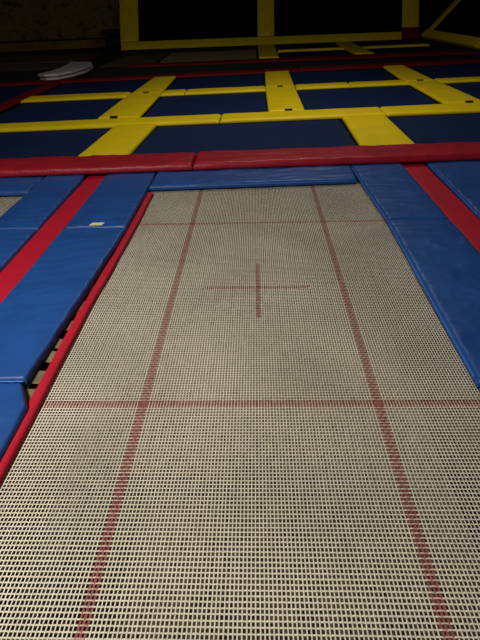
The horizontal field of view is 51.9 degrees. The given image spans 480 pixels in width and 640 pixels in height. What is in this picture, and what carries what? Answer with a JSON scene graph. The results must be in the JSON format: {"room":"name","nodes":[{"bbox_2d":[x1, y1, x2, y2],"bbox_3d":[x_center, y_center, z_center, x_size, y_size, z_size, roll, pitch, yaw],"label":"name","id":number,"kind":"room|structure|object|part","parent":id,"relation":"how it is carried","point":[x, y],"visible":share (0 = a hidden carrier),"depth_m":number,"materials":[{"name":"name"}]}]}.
{"room":"indoor trampoline park","nodes":[
{"label":"indoor trampoline park","id":0,"kind":"room"},
{"bbox_2d":[0,0,429,41],"bbox_3d":[-1.456,-13.532,18.872,28.594,6.900,0.196,-7,34,-7],"label":"wall","id":1,"kind":"structure","parent":0,"point":[20,20],"depth_m":18.92,"materials":[{"name":"brick"}]},
{"bbox_2d":[0,37,104,42],"bbox_3d":[-9.836,-10.536,18.791,11.270,0.043,0.264,-7,34,-7],"label":"trim","id":2,"kind":"structure","parent":1,"relation":"attached to","point":[98,37],"depth_m":19.05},
{"bbox_2d":[0,39,131,51],"bbox_3d":[-9.831,-10.411,18.906,11.260,0.288,0.211,-7,34,-7],"label":"baseboard","id":3,"kind":"structure","parent":1,"relation":"attached to","point":[92,43],"depth_m":19.15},
{"bbox_2d":[3,262,479,639],"bbox_3d":[-1.615,-4.913,12.096,32.000,0.050,32.000,-1,33,2],"label":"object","id":4,"kind":"structure","parent":0,"point":[251,266],"depth_m":2.94,"materials":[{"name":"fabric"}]},
{"bbox_2d":[0,196,21,216],"bbox_3d":[-2.590,-0.214,4.129,1.239,0.901,2.681,-1,33,2],"label":"trampoline","id":5,"kind":"object","parent":4,"relation":"on","point":[0,196],"visible":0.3,"depth_m":4.66,"materials":[{"name":"fabric"}]},
{"bbox_2d":[0,177,43,195],"bbox_3d":[-2.632,-1.338,4.944,1.212,0.058,0.480,-1,33,2],"label":"pad","id":6,"kind":"object","parent":5,"relation":"on","point":[12,186],"visible":0.88,"depth_m":4.87,"materials":[{"name":"blue plastic"}]},
{"bbox_2d":[32,65,102,80],"bbox_3d":[-4.397,-5.950,12.932,1.000,0.919,3.600,-1,33,2],"label":"platform","id":7,"kind":"object","parent":4,"relation":"on","point":[87,74],"depth_m":12.43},
{"bbox_2d":[38,62,92,79],"bbox_3d":[-4.382,-6.495,12.812,0.850,0.120,2.760,-1,33,2],"label":"mat","id":8,"kind":"object","parent":7,"relation":"on","point":[71,69],"visible":0.97,"depth_m":12.26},
{"bbox_2d":[0,220,148,639],"bbox_3d":[-1.559,0.750,2.601,0.920,0.912,6.320,-1,33,2],"label":"bed","id":9,"kind":"object","parent":4,"relation":"on","point":[44,368],"depth_m":2.99,"materials":[{"name":"beige fabric"}]},
{"bbox_2d":[0,383,27,461],"bbox_3d":[-1.237,0.832,1.570,0.542,0.061,1.928,-1,33,2],"label":"pad","id":10,"kind":"object","parent":9,"relation":"on","point":[13,400],"visible":0.97,"depth_m":2.18,"materials":[{"name":"blue plastic"}]},
{"bbox_2d":[0,229,37,272],"bbox_3d":[-1.857,-0.198,3.169,0.432,0.060,1.900,-1,33,2],"label":"pad","id":11,"kind":"object","parent":9,"relation":"on","point":[12,241],"visible":0.99,"depth_m":3.72,"materials":[{"name":"blue plastic"}]},
{"bbox_2d":[0,174,86,230],"bbox_3d":[-1.822,-1.114,4.561,0.441,0.061,1.438,-1,33,2],"label":"pad","id":12,"kind":"object","parent":9,"relation":"on","point":[36,207],"visible":0.88,"depth_m":4.42,"materials":[{"name":"blue plastic"}]},
{"bbox_2d":[0,175,106,302],"bbox_3d":[-1.559,-0.043,2.953,0.205,0.022,5.380,-1,33,2],"label":"strip","id":13,"kind":"object","parent":9,"relation":"on","point":[30,253],"visible":0.78,"depth_m":3.85,"materials":[{"name":"red plastic"}]},
{"bbox_2d":[0,227,126,385],"bbox_3d":[-1.188,-0.212,3.156,0.529,0.060,1.872,-1,33,2],"label":"pad","id":14,"kind":"object","parent":9,"relation":"on","point":[35,313],"visible":0.98,"depth_m":3.01,"materials":[{"name":"blue plastic"}]},
{"bbox_2d":[65,172,156,229],"bbox_3d":[-1.141,-1.130,4.551,0.523,0.060,1.471,-1,33,2],"label":"pad","id":15,"kind":"object","parent":9,"relation":"on","point":[118,198],"visible":0.94,"depth_m":4.39,"materials":[{"name":"blue plastic"}]},
{"bbox_2d":[0,76,431,264],"bbox_3d":[-1.959,-3.504,9.093,19.500,0.912,9.180,-1,33,2],"label":"platform","id":16,"kind":"object","parent":4,"relation":"on","point":[243,248],"visible":0.17,"depth_m":5.19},
{"bbox_2d":[0,86,38,102],"bbox_3d":[-5.791,-4.282,9.604,3.023,0.035,2.842,-1,33,2],"label":"bed","id":17,"kind":"object","parent":16,"relation":"on","point":[10,92],"visible":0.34,"depth_m":10.21,"materials":[{"name":"blue fabric"}]},
{"bbox_2d":[0,86,58,113],"bbox_3d":[-4.140,-3.436,8.232,0.200,0.039,6.200,-1,33,2],"label":"platform","id":18,"kind":"object","parent":16,"relation":"on","point":[56,86],"visible":0.2,"depth_m":9.33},
{"bbox_2d":[0,81,61,111],"bbox_3d":[-4.136,-3.488,8.227,0.272,0.057,6.352,-1,33,2],"label":"pad","id":19,"kind":"object","parent":18,"relation":"on","point":[9,103],"visible":0.97,"depth_m":9.42,"materials":[{"name":"red plastic"}]},
{"bbox_2d":[0,129,108,158],"bbox_3d":[-2.878,-2.169,6.243,2.042,0.035,1.866,-1,33,2],"label":"bed","id":20,"kind":"object","parent":16,"relation":"on","point":[51,143],"visible":0.58,"depth_m":6.39,"materials":[{"name":"blue fabric"}]},
{"bbox_2d":[0,99,121,123],"bbox_3d":[-3.032,-3.428,8.165,1.823,0.035,2.216,-1,33,2],"label":"bed","id":21,"kind":"object","parent":16,"relation":"on","point":[91,109],"visible":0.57,"depth_m":8.22,"materials":[{"name":"blue fabric"}]},
{"bbox_2d":[41,80,149,95],"bbox_3d":[-2.947,-4.783,10.223,1.872,0.035,2.168,-1,33,2],"label":"bed","id":22,"kind":"object","parent":16,"relation":"on","point":[117,86],"visible":0.57,"depth_m":10.31,"materials":[{"name":"blue fabric"}]},
{"bbox_2d":[142,98,158,116],"bbox_3d":[-1.785,-3.513,8.232,0.550,0.039,1.900,-1,33,2],"label":"platform","id":23,"kind":"object","parent":16,"relation":"on","point":[158,98],"visible":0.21,"depth_m":8.31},
{"bbox_2d":[98,93,160,118],"bbox_3d":[-1.797,-3.610,8.301,0.622,0.074,2.222,-1,33,2],"label":"pad","id":24,"kind":"object","parent":23,"relation":"on","point":[134,105],"visible":0.88,"depth_m":8.06,"materials":[{"name":"yellow plastic"}]},
{"bbox_2d":[144,93,266,116],"bbox_3d":[-0.522,-3.603,8.305,1.913,0.035,2.274,-1,33,2],"label":"bed","id":25,"kind":"object","parent":16,"relation":"on","point":[220,104],"visible":0.71,"depth_m":8.32,"materials":[{"name":"blue fabric"}]},
{"bbox_2d":[0,162,415,177],"bbox_3d":[0.428,-1.745,5.410,12.535,0.060,0.295,-2,33,-1],"label":"platform","id":26,"kind":"object","parent":16,"relation":"on","point":[403,162],"depth_m":5.28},
{"bbox_2d":[0,152,196,176],"bbox_3d":[-2.757,-1.624,5.260,4.571,0.079,0.487,-2,33,-1],"label":"pad","id":27,"kind":"object","parent":26,"relation":"on","point":[180,161],"visible":0.98,"depth_m":5.13,"materials":[{"name":"red plastic"}]},
{"bbox_2d":[193,142,479,169],"bbox_3d":[1.799,-1.806,5.306,4.582,0.079,0.488,-2,33,-1],"label":"pad","id":28,"kind":"object","parent":26,"relation":"on","point":[451,151],"visible":1,"depth_m":5.15,"materials":[{"name":"red plastic"}]},
{"bbox_2d":[168,74,263,89],"bbox_3d":[-0.465,-4.991,10.415,1.942,0.035,2.301,-1,33,2],"label":"bed","id":29,"kind":"object","parent":16,"relation":"on","point":[239,80],"visible":0.73,"depth_m":10.50,"materials":[{"name":"blue fabric"}]},
{"bbox_2d":[0,113,479,133],"bbox_3d":[1.268,-2.975,7.259,10.442,0.039,0.611,-4,33,-3],"label":"platform","id":30,"kind":"object","parent":16,"relation":"on","point":[466,113],"visible":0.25,"depth_m":7.04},
{"bbox_2d":[0,114,220,132],"bbox_3d":[-2.132,-2.853,7.157,3.732,0.056,0.480,-3,33,-2],"label":"pad","id":31,"kind":"object","parent":30,"relation":"on","point":[209,118],"visible":0.97,"depth_m":7.02,"materials":[{"name":"yellow plastic"}]},
{"bbox_2d":[220,107,386,123],"bbox_3d":[0.918,-3.028,7.271,2.436,0.055,0.527,-3,33,-2],"label":"pad","id":32,"kind":"object","parent":30,"relation":"on","point":[295,115],"visible":0.98,"depth_m":7.12,"materials":[{"name":"yellow plastic"}]},
{"bbox_2d":[380,102,479,116],"bbox_3d":[4.182,-3.226,7.407,4.174,0.056,0.609,-3,33,-2],"label":"pad","id":33,"kind":"object","parent":30,"relation":"on","point":[456,108],"visible":0.98,"depth_m":7.19,"materials":[{"name":"yellow plastic"}]},
{"bbox_2d":[133,120,355,154],"bbox_3d":[0.064,-2.308,6.306,2.663,0.035,1.982,-1,33,2],"label":"bed","id":34,"kind":"object","parent":16,"relation":"on","point":[318,133],"visible":0.58,"depth_m":6.36,"materials":[{"name":"blue fabric"}]},
{"bbox_2d":[18,82,479,105],"bbox_3d":[1.242,-4.432,9.478,10.619,0.039,0.470,-4,33,-4],"label":"platform","id":35,"kind":"object","parent":16,"relation":"on","point":[470,82],"visible":0.22,"depth_m":9.19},
{"bbox_2d":[21,92,129,102],"bbox_3d":[-3.026,-4.146,9.169,1.939,0.056,0.471,-4,33,-3],"label":"pad","id":36,"kind":"object","parent":35,"relation":"on","point":[114,95],"visible":0.94,"depth_m":9.03,"materials":[{"name":"yellow plastic"}]},
{"bbox_2d":[161,89,186,96],"bbox_3d":[-1.244,-4.277,9.279,0.432,0.055,0.495,-1,33,2],"label":"pad","id":37,"kind":"object","parent":35,"relation":"on","point":[181,92],"visible":0.96,"depth_m":9.13,"materials":[{"name":"yellow plastic"}]},
{"bbox_2d":[185,86,265,95],"bbox_3d":[-0.267,-4.347,9.336,1.556,0.056,0.440,-4,33,-3],"label":"pad","id":38,"kind":"object","parent":35,"relation":"on","point":[227,90],"visible":0.99,"depth_m":9.20,"materials":[{"name":"yellow plastic"}]},
{"bbox_2d":[295,82,350,89],"bbox_3d":[1.578,-4.481,9.448,1.086,0.055,0.422,-4,33,-3],"label":"pad","id":39,"kind":"object","parent":35,"relation":"on","point":[340,84],"visible":0.98,"depth_m":9.31,"materials":[{"name":"yellow plastic"}]},
{"bbox_2d":[348,80,408,87],"bbox_3d":[2.664,-4.560,9.513,1.165,0.056,0.412,-4,33,-3],"label":"pad","id":40,"kind":"object","parent":35,"relation":"on","point":[388,82],"visible":0.98,"depth_m":9.38,"materials":[{"name":"yellow plastic"}]},
{"bbox_2d":[434,77,479,83],"bbox_3d":[5.115,-4.737,9.659,2.640,0.056,0.392,-4,33,-3],"label":"pad","id":41,"kind":"object","parent":35,"relation":"on","point":[459,79],"visible":0.81,"depth_m":9.48,"materials":[{"name":"yellow plastic"}]},
{"bbox_2d":[149,164,356,190],"bbox_3d":[0.139,-1.446,4.968,2.048,0.060,0.510,-2,33,-1],"label":"pad","id":42,"kind":"object","parent":16,"relation":"on","point":[323,174],"visible":0.96,"depth_m":4.85,"materials":[{"name":"blue plastic"}]},
{"bbox_2d":[290,69,397,85],"bbox_3d":[2.192,-5.215,10.621,2.143,0.035,2.463,-1,33,2],"label":"bed","id":43,"kind":"object","parent":16,"relation":"on","point":[362,75],"visible":0.65,"depth_m":10.69,"materials":[{"name":"blue fabric"}]},
{"bbox_2d":[341,119,358,145],"bbox_3d":[1.715,-2.360,6.301,0.580,0.039,1.800,-1,33,2],"label":"platform","id":44,"kind":"object","parent":16,"relation":"on","point":[342,122],"visible":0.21,"depth_m":6.51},
{"bbox_2d":[342,114,414,145],"bbox_3d":[1.725,-2.416,6.307,0.639,0.074,1.849,-1,33,2],"label":"pad","id":45,"kind":"object","parent":44,"relation":"on","point":[370,130],"visible":0.85,"depth_m":6.19,"materials":[{"name":"yellow plastic"}]},
{"bbox_2d":[297,86,437,109],"bbox_3d":[2.113,-3.789,8.455,2.153,0.035,2.352,-1,33,2],"label":"bed","id":46,"kind":"object","parent":16,"relation":"on","point":[379,97],"visible":0.76,"depth_m":8.47,"materials":[{"name":"blue fabric"}]},
{"bbox_2d":[412,87,440,103],"bbox_3d":[3.506,-3.889,8.536,0.530,0.039,2.020,-1,33,2],"label":"platform","id":47,"kind":"object","parent":16,"relation":"on","point":[412,87],"visible":0.08,"depth_m":8.53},
{"bbox_2d":[408,80,479,103],"bbox_3d":[3.502,-3.971,8.583,0.624,0.074,2.370,-1,33,2],"label":"pad","id":48,"kind":"object","parent":47,"relation":"on","point":[442,93],"visible":0.91,"depth_m":8.34,"materials":[{"name":"yellow plastic"}]},
{"bbox_2d":[388,114,479,143],"bbox_3d":[3.428,-2.465,6.376,2.762,0.035,2.072,-1,33,2],"label":"bed","id":49,"kind":"object","parent":16,"relation":"on","point":[464,127],"visible":0.56,"depth_m":6.50,"materials":[{"name":"blue fabric"}]},
{"bbox_2d":[408,64,479,79],"bbox_3d":[5.200,-5.470,10.858,2.683,0.035,2.685,-1,33,2],"label":"bed","id":50,"kind":"object","parent":16,"relation":"on","point":[465,70],"visible":0.6,"depth_m":10.98,"materials":[{"name":"blue fabric"}]},
{"bbox_2d":[445,83,479,98],"bbox_3d":[5.150,-4.003,8.628,2.651,0.035,2.469,-1,33,2],"label":"bed","id":51,"kind":"object","parent":16,"relation":"on","point":[473,89],"visible":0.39,"depth_m":9.02,"materials":[{"name":"blue fabric"}]},
{"bbox_3d":[-1.522,-2.225,6.258,0.510,0.039,1.700,-1,33,2],"label":"platform","id":52,"kind":"object","parent":16,"relation":"on","visible":0},
{"bbox_2d":[79,123,156,155],"bbox_3d":[-1.518,-2.269,6.246,0.580,0.074,1.770,1,33,4],"label":"pad","id":53,"kind":"object","parent":52,"relation":"on","point":[121,139],"visible":0.87,"depth_m":6.15,"materials":[{"name":"yellow plastic"}]},
{"bbox_3d":[0.735,-3.678,8.355,0.520,0.039,1.990,-1,33,2],"label":"platform","id":54,"kind":"object","parent":16,"relation":"on","visible":0},
{"bbox_2d":[266,86,303,111],"bbox_3d":[0.737,-3.784,8.438,0.564,0.074,2.334,-1,33,2],"label":"pad","id":55,"kind":"object","parent":54,"relation":"on","point":[287,98],"visible":0.91,"depth_m":8.20,"materials":[{"name":"yellow plastic"}]},
{"bbox_3d":[-1.720,-4.860,10.277,0.480,0.039,1.900,-1,33,2],"label":"platform","id":56,"kind":"object","parent":16,"relation":"on","visible":0},
{"bbox_2d":[133,76,175,93],"bbox_3d":[-1.733,-4.845,10.177,0.560,0.074,2.266,-1,33,2],"label":"pad","id":57,"kind":"object","parent":56,"relation":"on","point":[157,84],"visible":0.93,"depth_m":9.96,"materials":[{"name":"yellow plastic"}]},
{"bbox_3d":[0.808,-5.082,10.488,0.520,0.039,2.020,-1,33,2],"label":"platform","id":58,"kind":"object","parent":16,"relation":"on","visible":0},
{"bbox_2d":[265,70,293,88],"bbox_3d":[0.804,-5.068,10.389,0.580,0.074,2.361,-1,33,2],"label":"pad","id":59,"kind":"object","parent":58,"relation":"on","point":[272,78],"visible":0.94,"depth_m":10.17,"materials":[{"name":"yellow plastic"}]},
{"bbox_3d":[3.559,-5.301,10.682,0.510,0.039,2.120,-1,33,2],"label":"platform","id":60,"kind":"object","parent":16,"relation":"on","visible":0},
{"bbox_2d":[383,65,432,81],"bbox_3d":[3.522,-5.295,10.597,0.582,0.074,2.511,-1,33,2],"label":"pad","id":61,"kind":"object","parent":60,"relation":"on","point":[401,72],"visible":0.91,"depth_m":10.35,"materials":[{"name":"yellow plastic"}]},
{"bbox_2d":[0,33,479,81],"bbox_3d":[-0.923,-9.937,18.828,21.000,0.912,15.200,-1,33,2],"label":"platform","id":62,"kind":"object","parent":4,"relation":"on","point":[108,56],"depth_m":13.29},
{"bbox_2d":[75,54,101,61],"bbox_3d":[-4.735,-8.046,15.244,0.243,0.072,2.652,-1,33,2],"label":"pad","id":63,"kind":"object","parent":62,"relation":"on","point":[92,57],"visible":0.69,"depth_m":15.42,"materials":[{"name":"red plastic"}]},
{"bbox_2d":[105,35,120,49],"bbox_3d":[-4.694,-10.357,18.422,0.552,0.441,0.500,-1,33,2],"label":"block","id":64,"kind":"object","parent":62,"relation":"on","point":[112,42],"visible":0.78,"depth_m":18.23,"materials":[{"name":"black"}]},
{"bbox_2d":[101,29,119,35],"bbox_3d":[-4.733,-10.636,18.241,0.722,0.197,0.500,-1,33,2],"label":"block","id":65,"kind":"object","parent":64,"relation":"on","point":[106,32],"visible":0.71,"depth_m":18.06,"materials":[{"name":"black"}]},
{"bbox_2d":[99,54,166,67],"bbox_3d":[-3.100,-7.728,14.712,1.403,0.035,3.239,-1,33,2],"label":"bed","id":66,"kind":"object","parent":62,"relation":"on","point":[133,59],"visible":0.8,"depth_m":14.74,"materials":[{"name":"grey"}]},
{"bbox_2d":[159,50,256,62],"bbox_3d":[-0.895,-7.996,15.008,2.793,0.035,3.719,-1,33,2],"label":"bed","id":67,"kind":"object","parent":62,"relation":"on","point":[234,54],"visible":0.75,"depth_m":15.15,"materials":[{"name":"fabric"}]},
{"bbox_2d":[0,51,479,74],"bbox_3d":[-0.044,-6.893,13.287,17.192,0.037,0.862,-5,33,-5],"label":"platform","id":68,"kind":"object","parent":62,"relation":"on","point":[123,67],"visible":0.5,"depth_m":13.20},
{"bbox_2d":[126,55,336,67],"bbox_3d":[-0.173,-6.980,13.340,5.713,0.058,0.652,-5,33,-5],"label":"pad","id":69,"kind":"object","parent":68,"relation":"on","point":[331,57],"visible":1,"depth_m":13.22,"materials":[{"name":"red plastic"}]},
{"bbox_2d":[334,49,479,59],"bbox_3d":[4.604,-7.392,13.724,4.041,0.059,0.813,-4,33,-3],"label":"pad","id":70,"kind":"object","parent":68,"relation":"on","point":[446,52],"visible":0.98,"depth_m":13.46,"materials":[{"name":"red plastic"}]},
{"bbox_2d":[258,44,278,57],"bbox_3d":[0.872,-8.577,15.749,0.583,0.094,4.350,-1,33,2],"label":"pad","id":71,"kind":"object","parent":62,"relation":"on","point":[264,50],"visible":0.98,"depth_m":15.22,"materials":[{"name":"yellow plastic"}]},
{"bbox_2d":[120,39,417,51],"bbox_3d":[1.138,-10.029,17.999,10.902,0.037,0.219,-4,33,-3],"label":"platform","id":72,"kind":"object","parent":62,"relation":"on","point":[400,39],"visible":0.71,"depth_m":17.89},
{"bbox_2d":[121,37,256,49],"bbox_3d":[-1.818,-10.004,17.857,4.930,0.240,0.229,-4,33,-3],"label":"pad","id":73,"kind":"object","parent":72,"relation":"on","point":[164,44],"visible":1,"depth_m":17.79,"materials":[{"name":"yellow plastic"}]},
{"bbox_2d":[119,0,138,41],"bbox_3d":[-3.981,-11.386,17.646,0.640,2.400,1.437,-1,33,2],"label":"pad","id":74,"kind":"object","parent":73,"relation":"on","point":[129,27],"visible":1,"depth_m":17.65,"materials":[{"name":"yellow plastic"}]},
{"bbox_2d":[257,32,401,44],"bbox_3d":[3.301,-10.348,18.123,5.372,0.240,0.227,-4,33,-3],"label":"pad","id":75,"kind":"object","parent":72,"relation":"on","point":[378,35],"visible":0.97,"depth_m":18.06,"materials":[{"name":"yellow plastic"}]},
{"bbox_2d":[257,0,273,36],"bbox_3d":[0.928,-11.716,17.902,0.600,2.400,1.431,-1,33,2],"label":"pad","id":76,"kind":"object","parent":75,"relation":"on","point":[265,8],"visible":1,"depth_m":17.91,"materials":[{"name":"yellow plastic"}]},
{"bbox_2d":[401,0,418,38],"bbox_3d":[6.290,-11.931,18.187,0.660,2.650,1.581,-1,33,2],"label":"pad","id":77,"kind":"object","parent":72,"relation":"on","point":[410,8],"visible":1,"depth_m":18.21,"materials":[{"name":"yellow plastic"}]},
{"bbox_2d":[276,44,337,49],"bbox_3d":[2.292,-9.137,16.583,2.073,0.036,2.035,-1,33,2],"label":"bed","id":78,"kind":"object","parent":62,"relation":"on","point":[327,45],"visible":0.59,"depth_m":16.92,"materials":[{"name":"fabric"}]},
{"bbox_2d":[278,47,344,52],"bbox_3d":[2.261,-8.588,15.696,2.173,0.094,0.280,-5,33,-4],"label":"pad","id":79,"kind":"object","parent":62,"relation":"on","point":[328,48],"visible":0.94,"depth_m":15.59,"materials":[{"name":"yellow plastic"}]},
{"bbox_2d":[279,50,350,57],"bbox_3d":[2.237,-7.912,14.722,2.072,0.035,2.320,-1,33,2],"label":"bed","id":80,"kind":"object","parent":62,"relation":"on","point":[325,52],"visible":0.61,"depth_m":14.94,"materials":[{"name":"fabric"}]},
{"bbox_2d":[336,42,373,53],"bbox_3d":[3.625,-8.713,15.818,0.522,0.094,4.151,-1,33,2],"label":"pad","id":81,"kind":"object","parent":62,"relation":"on","point":[350,47],"visible":0.92,"depth_m":15.31,"materials":[{"name":"yellow plastic"}]},
{"bbox_2d":[354,41,416,46],"bbox_3d":[4.989,-9.347,16.766,2.052,0.035,2.002,-1,33,2],"label":"bed","id":82,"kind":"object","parent":62,"relation":"on","point":[402,42],"visible":0.5,"depth_m":17.09,"materials":[{"name":"fabric"}]},
{"bbox_2d":[362,43,428,48],"bbox_3d":[5.008,-8.810,15.896,2.215,0.092,0.281,-5,33,-4],"label":"pad","id":83,"kind":"object","parent":62,"relation":"on","point":[424,44],"visible":0.84,"depth_m":15.79,"materials":[{"name":"yellow plastic"}]},
{"bbox_2d":[367,46,455,52],"bbox_3d":[5.186,-8.158,14.948,2.553,0.035,2.358,-1,33,2],"label":"bed","id":84,"kind":"object","parent":62,"relation":"on","point":[421,48],"visible":0.45,"depth_m":15.19,"materials":[{"name":"fabric"}]},
{"bbox_2d":[421,29,479,48],"bbox_3d":[6.816,-9.198,16.103,0.278,0.282,4.621,-2,33,-1],"label":"pad","id":85,"kind":"object","parent":62,"relation":"on","point":[472,42],"visible":1,"depth_m":15.73,"materials":[{"name":"yellow plastic"}]},
{"bbox_2d":[429,0,460,29],"bbox_3d":[7.934,-11.505,17.277,2.295,2.365,0.342,-4,33,-4],"label":"pad","id":86,"kind":"object","parent":85,"relation":"on","point":[455,2],"visible":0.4,"depth_m":17.55,"materials":[{"name":"yellow plastic"}]},
{"bbox_2d":[420,0,454,35],"bbox_3d":[7.871,-11.967,18.208,2.420,2.500,1.452,-1,33,2],"label":"panel","id":87,"kind":"object","parent":86,"relation":"attached to","point":[430,10],"visible":1,"depth_m":18.11,"materials":[{"name":"black"}]},
{"bbox_2d":[0,63,479,87],"bbox_3d":[-0.107,-5.279,11.666,15.289,0.950,0.561,-6,34,-6],"label":"platform","id":88,"kind":"object","parent":4,"relation":"on","point":[477,63],"depth_m":11.20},
{"bbox_2d":[0,80,51,86],"bbox_3d":[-6.210,-5.099,10.783,4.012,0.058,0.354,-6,34,-6],"label":"pad","id":89,"kind":"object","parent":88,"relation":"on","point":[39,82],"visible":0.88,"depth_m":10.84,"materials":[{"name":"red plastic"}]},
{"bbox_2d":[52,67,298,83],"bbox_3d":[-1.390,-5.591,11.287,5.652,0.058,0.464,-6,34,-6],"label":"pad","id":90,"kind":"object","parent":88,"relation":"on","point":[257,71],"visible":0.93,"depth_m":11.20,"materials":[{"name":"red plastic"}]},
{"bbox_2d":[298,58,479,71],"bbox_3d":[4.185,-6.163,11.877,5.763,0.058,0.573,-6,34,-6],"label":"pad","id":91,"kind":"object","parent":88,"relation":"on","point":[475,60],"visible":0.98,"depth_m":11.71,"materials":[{"name":"red plastic"}]},
{"bbox_2d":[0,181,479,639],"bbox_3d":[0.096,0.173,3.376,2.325,0.933,4.290,-1,33,2],"label":"trampoline","id":92,"kind":"object","parent":4,"relation":"on","point":[45,380],"visible":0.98,"depth_m":2.05,"materials":[{"name":"beige woven mesh fabric"},{"name":"red fabric"}]},
{"bbox_3d":[-1.051,-0.146,3.193,0.052,0.050,4.280,-1,33,2],"label":"frame rail","id":93,"kind":"part","parent":92,"relation":"part of","materials":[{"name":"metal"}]},
{"bbox_3d":[-0.992,-0.817,5.013,0.042,0.850,0.041,-13,35,-17],"label":"leg","id":94,"kind":"part","parent":92,"relation":"part of","materials":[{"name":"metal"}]},
{"bbox_3d":[0.137,-1.328,4.931,2.273,0.040,0.040,-1,33,2],"label":"frame rail","id":95,"kind":"part","parent":92,"relation":"part of","materials":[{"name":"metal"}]},
{"bbox_3d":[1.279,-0.839,4.932,0.042,0.850,0.041,-13,35,-17],"label":"leg","id":96,"kind":"part","parent":92,"relation":"part of","materials":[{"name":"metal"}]},
{"bbox_2d":[362,199,479,554],"bbox_3d":[1.928,0.716,2.476,1.380,0.912,6.320,-1,33,2],"label":"bed","id":97,"kind":"object","parent":4,"relation":"on","point":[377,212],"depth_m":3.27,"materials":[{"name":"beige fabric"}]},
{"bbox_2d":[350,163,447,223],"bbox_3d":[1.417,-1.220,4.560,0.567,0.059,1.576,-1,33,2],"label":"pad","id":98,"kind":"object","parent":97,"relation":"on","point":[392,190],"visible":0.94,"depth_m":4.39,"materials":[{"name":"blue plastic"}]},
{"bbox_2d":[388,219,479,388],"bbox_3d":[1.375,-0.247,3.081,0.531,0.061,1.961,-1,33,2],"label":"pad","id":99,"kind":"object","parent":97,"relation":"on","point":[443,261],"visible":1,"depth_m":3.11,"materials":[{"name":"blue plastic"}]},
{"bbox_2d":[402,163,479,252],"bbox_3d":[1.756,-0.125,2.910,0.244,0.022,5.560,-1,33,2],"label":"strip","id":100,"kind":"object","parent":97,"relation":"on","point":[454,209],"visible":0.84,"depth_m":4.23,"materials":[{"name":"red plastic"}]},
{"bbox_2d":[425,160,479,217],"bbox_3d":[2.316,-1.270,4.589,0.782,0.060,1.593,-1,33,2],"label":"pad","id":101,"kind":"object","parent":97,"relation":"on","point":[462,177],"visible":0.93,"depth_m":4.69,"materials":[{"name":"blue plastic"}]}
]}

